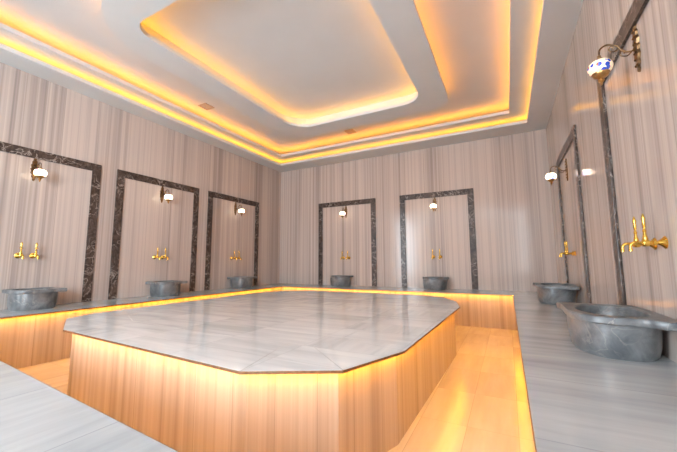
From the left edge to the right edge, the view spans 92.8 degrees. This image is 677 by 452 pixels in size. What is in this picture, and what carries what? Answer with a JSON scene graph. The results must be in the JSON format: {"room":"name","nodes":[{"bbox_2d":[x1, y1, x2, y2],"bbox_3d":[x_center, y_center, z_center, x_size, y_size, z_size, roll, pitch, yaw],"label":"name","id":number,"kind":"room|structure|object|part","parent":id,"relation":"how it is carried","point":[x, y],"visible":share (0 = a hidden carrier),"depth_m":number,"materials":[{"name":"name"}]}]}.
{"room":"spa","nodes":[
{"label":"spa","id":0,"kind":"room"},
{"bbox_2d":[0,62,280,309],"bbox_3d":[-4.078,-0.380,4.216,0.200,4.170,10.790,-4,-7,27],"label":"wall","id":1,"kind":"structure","parent":0,"point":[37,113],"depth_m":5.07,"materials":[{"name":"stone"}]},
{"bbox_2d":[14,242,23,258],"bbox_3d":[-3.941,0.304,4.005,0.162,0.214,0.072,-4,-7,27],"label":"water tap","id":2,"kind":"object","parent":1,"relation":"attached to","point":[16,255],"visible":1,"depth_m":4.00,"materials":[{"name":"gold metal"}]},
{"bbox_2d":[29,243,38,258],"bbox_3d":[-3.874,0.319,4.131,0.162,0.214,0.072,-4,-7,27],"label":"water tap","id":3,"kind":"object","parent":1,"relation":"attached to","point":[32,255],"visible":1,"depth_m":4.13,"materials":[{"name":"gold metal"}]},
{"bbox_2d":[30,158,46,181],"bbox_3d":[-3.870,-0.730,4.163,0.254,0.347,0.130,-4,-7,27],"label":"wall lamp","id":4,"kind":"object","parent":1,"relation":"attached to","point":[39,173],"visible":1,"depth_m":4.14,"materials":[{"name":"white glass"}]},
{"bbox_3d":[-3.815,-0.677,4.128,0.130,0.090,0.130,-4,-7,27],"label":"lamp shade","id":5,"kind":"part","parent":4,"relation":"part of","materials":[{"name":"glass"}]},
{"bbox_2d":[0,141,101,301],"bbox_3d":[-3.970,0.010,4.134,0.021,2.034,1.540,-4,-7,27],"label":"marble surround","id":6,"kind":"object","parent":1,"relation":"attached to","point":[96,169],"visible":1,"depth_m":4.69,"materials":[{"name":"grey stone"}]},
{"bbox_3d":[-3.641,0.080,4.762,0.021,2.032,0.115,-4,-7,27],"label":"post","id":7,"kind":"part","parent":6,"relation":"part of","materials":[{"name":"brown stone"}]},
{"bbox_2d":[108,169,198,299],"bbox_3d":[-3.152,0.182,5.694,0.021,2.034,1.540,-4,-7,27],"label":"marble surround","id":8,"kind":"object","parent":1,"relation":"attached to","point":[121,174],"visible":1,"depth_m":5.19,"materials":[{"name":"grey stone"}]},
{"bbox_3d":[-3.482,0.114,5.066,0.021,2.032,0.115,-4,-7,27],"label":"post","id":9,"kind":"part","parent":8,"relation":"part of","materials":[{"name":"brown stone"}]},
{"bbox_3d":[-2.823,0.252,6.322,0.021,2.032,0.115,-4,-7,27],"label":"post","id":10,"kind":"part","parent":8,"relation":"part of","materials":[{"name":"brown stone"}]},
{"bbox_2d":[153,248,160,259],"bbox_3d":[-3.123,0.476,5.565,0.162,0.214,0.072,-4,-7,27],"label":"water tap","id":11,"kind":"object","parent":1,"relation":"attached to","point":[154,256],"visible":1,"depth_m":5.56,"materials":[{"name":"gold metal"}]},
{"bbox_2d":[160,248,167,259],"bbox_3d":[-3.056,0.490,5.692,0.162,0.214,0.072,-4,-7,27],"label":"water tap","id":12,"kind":"object","parent":1,"relation":"attached to","point":[162,256],"visible":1,"depth_m":5.69,"materials":[{"name":"gold metal"}]},
{"bbox_2d":[160,186,172,203],"bbox_3d":[-3.052,-0.559,5.723,0.254,0.347,0.130,-4,-7,27],"label":"wall lamp","id":13,"kind":"object","parent":1,"relation":"attached to","point":[168,197],"visible":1,"depth_m":5.73,"materials":[{"name":"white glass"}]},
{"bbox_3d":[-2.997,-0.506,5.689,0.130,0.090,0.130,-4,-7,27],"label":"lamp shade","id":14,"kind":"part","parent":13,"relation":"part of","materials":[{"name":"glass"}]},
{"bbox_2d":[204,191,258,289],"bbox_3d":[-2.334,0.353,7.255,0.021,2.034,1.540,-4,-7,27],"label":"marble surround","id":15,"kind":"object","parent":1,"relation":"attached to","point":[211,194],"visible":0.98,"depth_m":6.81,"materials":[{"name":"grey stone"}]},
{"bbox_3d":[-2.663,0.285,6.626,0.021,2.032,0.115,-4,-7,27],"label":"post","id":16,"kind":"part","parent":15,"relation":"part of","materials":[{"name":"brown stone"}]},
{"bbox_3d":[-2.005,0.423,7.883,0.021,2.032,0.115,-4,-7,27],"label":"post","id":17,"kind":"part","parent":15,"relation":"part of","materials":[{"name":"brown stone"}]},
{"bbox_2d":[234,202,244,215],"bbox_3d":[-2.234,-0.387,7.283,0.254,0.347,0.130,-4,-7,27],"label":"wall lamp","id":18,"kind":"object","parent":1,"relation":"attached to","point":[241,211],"visible":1,"depth_m":7.29,"materials":[{"name":"white glass"}]},
{"bbox_2d":[0,0,542,163],"bbox_3d":[-2.191,-2.517,1.136,6.210,0.055,14.490,-4,-7,27],"label":"trim","id":19,"kind":"structure","parent":1,"relation":"attached to","point":[525,15],"depth_m":4.96,"materials":[{"name":"white paint"}]},
{"bbox_2d":[0,0,582,171],"bbox_3d":[-2.191,-2.388,1.122,6.210,0.055,14.490,-4,-7,27],"label":"trim","id":20,"kind":"structure","parent":1,"relation":"attached to","point":[559,18],"depth_m":4.95,"materials":[{"name":"white paint"}]},
{"bbox_2d":[0,0,509,154],"bbox_3d":[-2.192,-2.778,1.165,6.210,0.200,14.490,-4,-7,27],"label":"ceiling","id":21,"kind":"structure","parent":0,"point":[303,59],"depth_m":4.33,"materials":[{"name":"white paint"}]},
{"bbox_2d":[198,103,214,109],"bbox_3d":[-2.384,-2.150,5.808,0.200,0.012,0.200,-4,-7,27],"label":"ceiling vent","id":22,"kind":"object","parent":21,"relation":"in","point":[204,104],"visible":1,"depth_m":5.79,"materials":[{"name":"beige metal"}]},
{"bbox_2d":[101,0,448,136],"bbox_3d":[-0.470,-2.211,4.403,3.250,0.220,3.940,-4,-7,27],"label":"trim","id":23,"kind":"structure","parent":21,"relation":"attached to","point":[401,21],"depth_m":4.35,"materials":[{"name":"white paint"}]},
{"bbox_2d":[345,129,356,133],"bbox_3d":[0.257,-2.033,6.952,0.200,0.012,0.200,-4,-7,27],"label":"ceiling vent","id":24,"kind":"object","parent":21,"relation":"in","point":[351,131],"visible":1,"depth_m":6.94,"materials":[{"name":"beige metal"}]},
{"bbox_2d":[18,325,534,451],"bbox_3d":[-2.175,1.267,0.712,6.210,0.100,14.490,-4,-7,27],"label":"floor","id":25,"kind":"structure","parent":0,"point":[480,402],"depth_m":2.63,"materials":[{"name":"wood"}]},
{"bbox_2d":[0,361,178,451],"bbox_3d":[-3.551,0.640,-1.921,4.811,0.569,8.452,-4,-7,27],"label":"bench","id":26,"kind":"object","parent":25,"relation":"on","point":[35,416],"visible":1,"depth_m":1.10,"materials":[{"name":"grey stone"}]},
{"bbox_2d":[0,285,281,368],"bbox_3d":[-4.773,1.043,1.628,0.782,0.569,13.656,-4,-7,27],"label":"bench","id":27,"kind":"object","parent":25,"relation":"on","point":[32,337],"visible":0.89,"depth_m":3.73,"materials":[{"name":"brown wood"}]},
{"bbox_2d":[2,287,66,310],"bbox_3d":[-3.748,0.895,3.974,0.466,0.240,0.469,-4,-7,27],"label":"basin","id":28,"kind":"object","parent":27,"relation":"on","point":[22,299],"visible":1,"depth_m":3.82,"materials":[{"name":"grey stone"}]},
{"bbox_3d":[-3.759,0.916,3.969,0.436,0.198,0.440,-4,-7,27],"label":"bowl","id":29,"kind":"part","parent":28,"relation":"part of","materials":[{"name":"grey stone"}]},
{"bbox_3d":[-2.490,1.154,5.178,0.002,0.015,5.138,-4,-7,27],"label":"edge trim","id":30,"kind":"part","parent":27,"relation":"part of","materials":[{"name":"brown metal"}]},
{"bbox_3d":[-4.790,0.762,1.634,0.778,0.009,13.598,-4,-7,27],"label":"seat","id":31,"kind":"part","parent":27,"relation":"part of","materials":[{"name":"stone"}]},
{"bbox_2d":[145,280,187,296],"bbox_3d":[-2.943,1.063,5.507,0.466,0.240,0.469,-4,-7,27],"label":"basin","id":32,"kind":"object","parent":27,"relation":"on","point":[164,288],"visible":0.98,"depth_m":5.33,"materials":[{"name":"grey stone"}]},
{"bbox_3d":[-2.954,1.084,5.503,0.436,0.198,0.440,-4,-7,27],"label":"bowl","id":33,"kind":"part","parent":32,"relation":"part of","materials":[{"name":"grey stone"}]},
{"bbox_2d":[227,276,257,288],"bbox_3d":[-2.116,1.237,7.085,0.466,0.240,0.469,-4,-7,27],"label":"basin","id":34,"kind":"object","parent":27,"relation":"on","point":[238,282],"visible":1,"depth_m":6.90,"materials":[{"name":"grey stone"}]},
{"bbox_3d":[-2.127,1.257,7.081,0.436,0.198,0.440,-4,-7,27],"label":"bowl","id":35,"kind":"part","parent":34,"relation":"part of","materials":[{"name":"grey stone"}]},
{"bbox_2d":[63,290,459,451],"bbox_3d":[-0.498,1.287,3.971,3.576,0.569,4.216,-4,-7,27],"label":"platform","id":36,"kind":"object","parent":25,"relation":"on","point":[302,370],"visible":1,"depth_m":2.12,"materials":[{"name":"brown stone"}]},
{"bbox_3d":[-0.499,1.013,4.002,3.576,0.015,4.216,-4,-7,27],"label":"edge trim","id":37,"kind":"part","parent":36,"relation":"part of","materials":[{"name":"grey stone"}]},
{"bbox_2d":[259,283,537,329],"bbox_3d":[0.966,1.592,6.741,6.207,0.569,0.892,-4,-7,27],"label":"bench","id":38,"kind":"object","parent":25,"relation":"on","point":[495,309],"visible":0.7,"depth_m":5.65,"materials":[{"name":"brown stone"}]},
{"bbox_2d":[330,275,353,286],"bbox_3d":[0.043,1.275,7.513,0.489,0.240,0.445,-4,-7,27],"label":"basin","id":39,"kind":"object","parent":38,"relation":"on","point":[335,280],"visible":1,"depth_m":7.33,"materials":[{"name":"grey stone"}]},
{"bbox_3d":[0.043,1.296,7.510,0.458,0.198,0.436,-4,-7,27],"label":"bowl","id":40,"kind":"part","parent":39,"relation":"part of","materials":[{"name":"grey stone"}]},
{"bbox_3d":[0.779,1.273,6.370,4.685,0.015,0.002,-4,-7,27],"label":"edge trim","id":41,"kind":"part","parent":38,"relation":"part of","materials":[{"name":"brown metal"}]},
{"bbox_3d":[0.966,1.313,6.774,6.207,0.009,0.888,-4,-7,27],"label":"seat","id":42,"kind":"part","parent":38,"relation":"part of","materials":[{"name":"stone"}]},
{"bbox_2d":[422,277,448,289],"bbox_3d":[1.950,1.156,6.527,0.489,0.240,0.445,-4,-7,27],"label":"basin","id":43,"kind":"object","parent":38,"relation":"on","point":[429,283],"visible":0.99,"depth_m":6.35,"materials":[{"name":"grey stone"}]},
{"bbox_2d":[513,295,676,451],"bbox_3d":[0.058,0.742,-0.872,0.736,0.569,13.656,-4,-7,27],"label":"bench","id":44,"kind":"object","parent":25,"relation":"on","point":[579,400],"visible":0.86,"depth_m":1.34,"materials":[{"name":"grey stone"}]},
{"bbox_3d":[1.592,0.878,2.876,0.002,0.015,5.477,-4,-7,27],"label":"edge trim","id":45,"kind":"part","parent":44,"relation":"part of","materials":[{"name":"grey stone"}]},
{"bbox_2d":[533,282,579,304],"bbox_3d":[2.905,0.904,4.317,0.468,0.240,0.770,-4,-7,27],"label":"basin","id":46,"kind":"object","parent":44,"relation":"on","point":[548,293],"visible":0.96,"depth_m":4.10,"materials":[{"name":"grey stone"}]},
{"bbox_3d":[2.930,0.928,4.340,0.436,0.198,0.628,-4,-7,27],"label":"bowl","id":47,"kind":"part","parent":46,"relation":"part of","materials":[{"name":"grey stone"}]},
{"bbox_2d":[556,302,676,361],"bbox_3d":[1.703,0.652,2.025,0.468,0.240,0.770,-4,-7,27],"label":"basin","id":48,"kind":"object","parent":44,"relation":"on","point":[619,332],"visible":1,"depth_m":1.81,"materials":[{"name":"grey stone"}]},
{"bbox_3d":[1.728,0.676,2.049,0.436,0.198,0.628,-4,-7,27],"label":"bowl","id":49,"kind":"part","parent":48,"relation":"part of","materials":[{"name":"grey stone"}]},
{"bbox_2d":[279,129,557,291],"bbox_3d":[1.212,-0.044,7.413,6.210,4.170,0.200,-4,-7,27],"label":"wall","id":50,"kind":"structure","parent":0,"point":[514,226],"depth_m":6.90,"materials":[{"name":"stone"}]},
{"bbox_2d":[340,206,347,218],"bbox_3d":[0.125,-0.344,7.757,0.130,0.347,0.254,-4,-7,27],"label":"wall lamp","id":51,"kind":"object","parent":50,"relation":"attached to","point":[342,213],"visible":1,"depth_m":7.75,"materials":[{"name":"white glass"}]},
{"bbox_2d":[318,198,376,285],"bbox_3d":[0.182,0.401,7.777,1.540,2.034,0.021,-4,-7,27],"label":"marble surround","id":52,"kind":"object","parent":50,"relation":"attached to","point":[372,200],"visible":0.98,"depth_m":7.78,"materials":[{"name":"grey stone"}]},
{"bbox_3d":[-0.450,0.441,8.104,0.115,2.032,0.021,-4,-7,27],"label":"post","id":53,"kind":"part","parent":52,"relation":"part of","materials":[{"name":"brown stone"}]},
{"bbox_3d":[0.814,0.362,7.450,0.115,2.032,0.021,-4,-7,27],"label":"post","id":54,"kind":"part","parent":52,"relation":"part of","materials":[{"name":"brown stone"}]},
{"bbox_2d":[430,197,436,211],"bbox_3d":[2.005,-0.462,6.784,0.130,0.347,0.254,-4,-7,27],"label":"wall lamp","id":55,"kind":"object","parent":50,"relation":"attached to","point":[433,205],"visible":1,"depth_m":6.71,"materials":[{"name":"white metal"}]},
{"bbox_2d":[399,188,477,289],"bbox_3d":[2.062,0.283,6.805,1.540,2.034,0.021,-4,-7,27],"label":"marble surround","id":56,"kind":"object","parent":50,"relation":"attached to","point":[473,255],"visible":0.99,"depth_m":6.75,"materials":[{"name":"grey stone"}]},
{"bbox_3d":[1.430,0.324,7.131,0.115,2.032,0.021,-4,-7,27],"label":"post","id":57,"kind":"part","parent":56,"relation":"part of","materials":[{"name":"brown stone"}]},
{"bbox_3d":[2.694,0.245,6.478,0.115,2.032,0.021,-4,-7,27],"label":"post","id":58,"kind":"part","parent":56,"relation":"part of","materials":[{"name":"brown stone"}]},
{"bbox_2d":[546,0,676,362],"bbox_3d":[1.606,-0.735,1.275,0.200,4.170,10.790,-4,-7,27],"label":"wall","id":59,"kind":"structure","parent":0,"point":[641,106],"depth_m":2.31,"materials":[{"name":"stone"}]},
{"bbox_2d":[545,159,567,184],"bbox_3d":[2.962,-0.734,4.393,0.254,0.347,0.130,-4,-7,27],"label":"wall lamp","id":60,"kind":"object","parent":59,"relation":"attached to","point":[550,177],"visible":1,"depth_m":4.37,"materials":[{"name":"white glass"}]},
{"bbox_3d":[2.908,-0.675,4.415,0.130,0.090,0.130,-4,-7,27],"label":"lamp shade","id":61,"kind":"part","parent":60,"relation":"part of","materials":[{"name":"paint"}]},
{"bbox_3d":[2.985,-0.771,4.385,0.185,0.110,0.028,-4,-7,27],"label":"arm","id":62,"kind":"part","parent":60,"relation":"part of","materials":[{"name":"gold metal"}]},
{"bbox_2d":[559,241,573,256],"bbox_3d":[3.042,0.309,4.318,0.162,0.214,0.072,-4,-7,27],"label":"water tap","id":63,"kind":"object","parent":59,"relation":"attached to","point":[564,241],"visible":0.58,"depth_m":4.32,"materials":[{"name":"gold metal"}]},
{"bbox_2d":[561,240,575,256],"bbox_3d":[2.975,0.295,4.191,0.162,0.214,0.072,-4,-7,27],"label":"water tap","id":64,"kind":"object","parent":59,"relation":"attached to","point":[567,251],"visible":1,"depth_m":4.18,"materials":[{"name":"gold metal"}]},
{"bbox_2d":[556,125,591,302],"bbox_3d":[3.069,-0.042,4.261,0.021,2.105,1.540,-4,-7,27],"label":"marble surround","id":65,"kind":"object","parent":59,"relation":"attached to","point":[572,137],"visible":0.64,"depth_m":3.68,"materials":[{"name":"grey stone"}]},
{"bbox_3d":[3.398,0.028,4.889,0.021,2.103,0.115,-4,-7,27],"label":"post","id":66,"kind":"part","parent":65,"relation":"part of","materials":[{"name":"brown stone"}]},
{"bbox_3d":[2.740,-0.110,3.632,0.021,2.103,0.115,-4,-7,27],"label":"post","id":67,"kind":"part","parent":65,"relation":"part of","materials":[{"name":"brown stone"}]},
{"bbox_2d":[587,25,640,85],"bbox_3d":[1.719,-1.065,2.029,0.254,0.347,0.130,-4,-7,27],"label":"wall lamp","id":68,"kind":"object","parent":59,"relation":"attached to","point":[600,68],"visible":1,"depth_m":2.00,"materials":[{"name":"white glass"}]},
{"bbox_3d":[1.664,-1.005,2.051,0.130,0.090,0.130,-4,-7,27],"label":"lamp shade","id":69,"kind":"part","parent":68,"relation":"part of","materials":[{"name":"white glass"}]},
{"bbox_3d":[1.741,-1.101,2.021,0.185,0.110,0.028,-4,-7,27],"label":"arm","id":70,"kind":"part","parent":68,"relation":"part of","materials":[{"name":"gold metal"}]},
{"bbox_2d":[597,0,648,304],"bbox_3d":[1.858,-0.296,1.951,0.021,2.105,1.540,-4,-7,27],"label":"marble surround","id":71,"kind":"object","parent":59,"relation":"attached to","point":[637,7],"visible":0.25,"depth_m":2.51,"materials":[{"name":"grey stone"}]},
{"bbox_3d":[2.187,-0.226,2.579,0.021,2.103,0.115,-4,-7,27],"label":"post","id":72,"kind":"part","parent":71,"relation":"part of","materials":[{"name":"brown stone"}]},
{"bbox_2d":[620,217,657,251],"bbox_3d":[1.801,0.049,1.951,0.162,0.214,0.072,-4,-7,27],"label":"water tap","id":73,"kind":"object","parent":59,"relation":"attached to","point":[636,238],"visible":0.68,"depth_m":1.95,"materials":[{"name":"gold metal"}]},
{"bbox_3d":[1.788,0.103,1.952,0.133,0.106,0.042,-4,-7,27],"label":"spout","id":74,"kind":"part","parent":73,"relation":"part of","materials":[{"name":"gold metal"}]},
{"bbox_3d":[1.798,-0.003,1.958,0.019,0.110,0.041,-4,-7,27],"label":"handle","id":75,"kind":"part","parent":73,"relation":"part of","materials":[{"name":"gold metal"}]},
{"bbox_2d":[628,213,668,250],"bbox_3d":[1.734,0.035,1.824,0.162,0.214,0.072,-4,-7,27],"label":"water tap","id":76,"kind":"object","parent":59,"relation":"attached to","point":[645,242],"visible":1,"depth_m":1.81,"materials":[{"name":"gold metal"}]},
{"bbox_3d":[1.722,0.089,1.825,0.133,0.106,0.042,-4,-7,27],"label":"spout","id":77,"kind":"part","parent":76,"relation":"part of","materials":[{"name":"gold metal"}]},
{"bbox_3d":[1.732,-0.017,1.831,0.019,0.110,0.041,-4,-7,27],"label":"handle","id":78,"kind":"part","parent":76,"relation":"part of","materials":[{"name":"gold metal"}]}
]}

